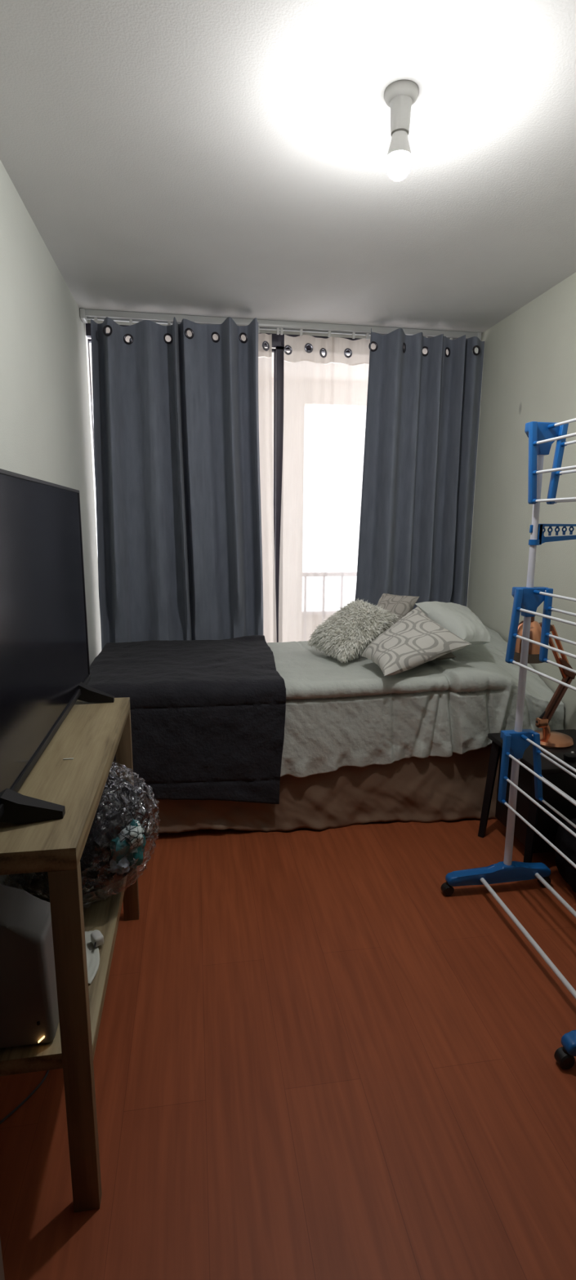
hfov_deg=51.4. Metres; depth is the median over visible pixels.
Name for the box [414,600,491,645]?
pillow
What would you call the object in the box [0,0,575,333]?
ceiling
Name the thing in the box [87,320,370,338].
wall
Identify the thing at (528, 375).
wall
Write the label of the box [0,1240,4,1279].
trim
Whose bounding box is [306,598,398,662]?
cushion
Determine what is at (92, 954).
paper slip
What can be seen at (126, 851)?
folded garment
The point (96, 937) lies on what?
power adapter
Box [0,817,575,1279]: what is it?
floor
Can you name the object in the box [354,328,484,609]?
curtain
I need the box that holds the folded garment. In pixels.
[108,819,146,874]
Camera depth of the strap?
1.53 m
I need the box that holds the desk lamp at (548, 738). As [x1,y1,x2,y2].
[513,615,575,748]
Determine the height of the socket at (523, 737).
0.013 m
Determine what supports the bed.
on the floor
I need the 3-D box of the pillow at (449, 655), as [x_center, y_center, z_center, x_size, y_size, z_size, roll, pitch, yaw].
[0.652,0.039,2.985,0.400,0.069,0.530,-1,11,-9]
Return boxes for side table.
[477,728,575,862]
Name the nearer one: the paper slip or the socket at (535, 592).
the paper slip
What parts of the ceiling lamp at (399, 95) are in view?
bulb, plate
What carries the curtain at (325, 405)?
hanging from the curtain rod
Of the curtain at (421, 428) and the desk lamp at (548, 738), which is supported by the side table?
the desk lamp at (548, 738)
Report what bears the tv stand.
on the floor
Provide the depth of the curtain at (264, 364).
3.50 m
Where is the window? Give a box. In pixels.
[84,323,359,642]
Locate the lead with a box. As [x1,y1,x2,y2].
[0,1070,48,1124]
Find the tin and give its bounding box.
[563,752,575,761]
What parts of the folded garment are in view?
printed panel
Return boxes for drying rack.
[440,417,575,1069]
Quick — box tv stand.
[0,697,139,1212]
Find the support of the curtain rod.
attached to the ceiling at (220, 158)
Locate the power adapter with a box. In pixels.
[90,930,103,948]
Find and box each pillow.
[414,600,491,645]
[432,652,455,660]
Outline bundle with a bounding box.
[8,773,150,899]
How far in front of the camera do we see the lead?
1.42 m
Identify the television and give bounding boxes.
[0,468,114,823]
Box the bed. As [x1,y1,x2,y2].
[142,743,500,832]
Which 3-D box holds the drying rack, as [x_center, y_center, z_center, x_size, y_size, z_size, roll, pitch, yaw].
[0.922,0.186,1.752,0.589,1.672,0.764,-1,11,-9]
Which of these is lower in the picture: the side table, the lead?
the lead
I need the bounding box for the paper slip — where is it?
[84,929,99,983]
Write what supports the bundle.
in the plastic bag at (124, 765)
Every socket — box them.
[520,734,528,741]
[533,590,541,595]
[547,422,556,428]
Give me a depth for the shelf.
1.32 m
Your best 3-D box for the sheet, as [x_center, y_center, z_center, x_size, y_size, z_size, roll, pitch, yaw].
[0.480,0.240,3.118,1.466,0.553,1.052,-1,11,-9]
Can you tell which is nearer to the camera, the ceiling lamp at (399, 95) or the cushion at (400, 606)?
the ceiling lamp at (399, 95)
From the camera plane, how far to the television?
1.35 m
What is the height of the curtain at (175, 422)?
2.329 m
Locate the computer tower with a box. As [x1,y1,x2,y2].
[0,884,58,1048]
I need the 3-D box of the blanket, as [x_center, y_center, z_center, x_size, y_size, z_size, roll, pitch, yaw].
[-0.511,0.344,2.988,0.901,0.564,1.059,-1,11,-9]
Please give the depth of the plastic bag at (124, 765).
1.68 m
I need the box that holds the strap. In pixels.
[93,809,133,849]
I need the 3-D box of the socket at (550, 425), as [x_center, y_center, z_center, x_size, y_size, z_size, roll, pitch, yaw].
[0.842,-0.682,1.906,0.014,0.013,0.036,-1,11,-9]
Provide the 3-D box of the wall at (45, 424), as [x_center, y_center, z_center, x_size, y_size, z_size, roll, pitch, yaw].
[-0.658,0.074,0.271,0.100,2.440,6.700,-1,11,-9]
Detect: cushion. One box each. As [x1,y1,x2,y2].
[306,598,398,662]
[361,606,471,675]
[377,593,418,630]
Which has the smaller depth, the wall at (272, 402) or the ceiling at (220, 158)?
the ceiling at (220, 158)
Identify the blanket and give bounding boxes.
[86,635,285,804]
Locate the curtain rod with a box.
[80,308,481,340]
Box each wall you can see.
[0,160,101,884]
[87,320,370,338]
[271,402,273,497]
[466,272,575,729]
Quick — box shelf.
[0,874,127,1075]
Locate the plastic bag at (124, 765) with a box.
[4,764,159,902]
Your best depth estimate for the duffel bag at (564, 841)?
2.21 m
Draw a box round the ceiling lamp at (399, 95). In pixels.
[383,80,418,181]
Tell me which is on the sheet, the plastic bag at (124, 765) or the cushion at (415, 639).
the cushion at (415, 639)
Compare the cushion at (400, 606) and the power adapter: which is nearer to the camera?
the power adapter
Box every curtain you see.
[90,316,262,649]
[106,327,276,643]
[278,334,448,642]
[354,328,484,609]
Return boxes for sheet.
[266,624,564,777]
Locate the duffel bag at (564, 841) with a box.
[554,817,575,892]
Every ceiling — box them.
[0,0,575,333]
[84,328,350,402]

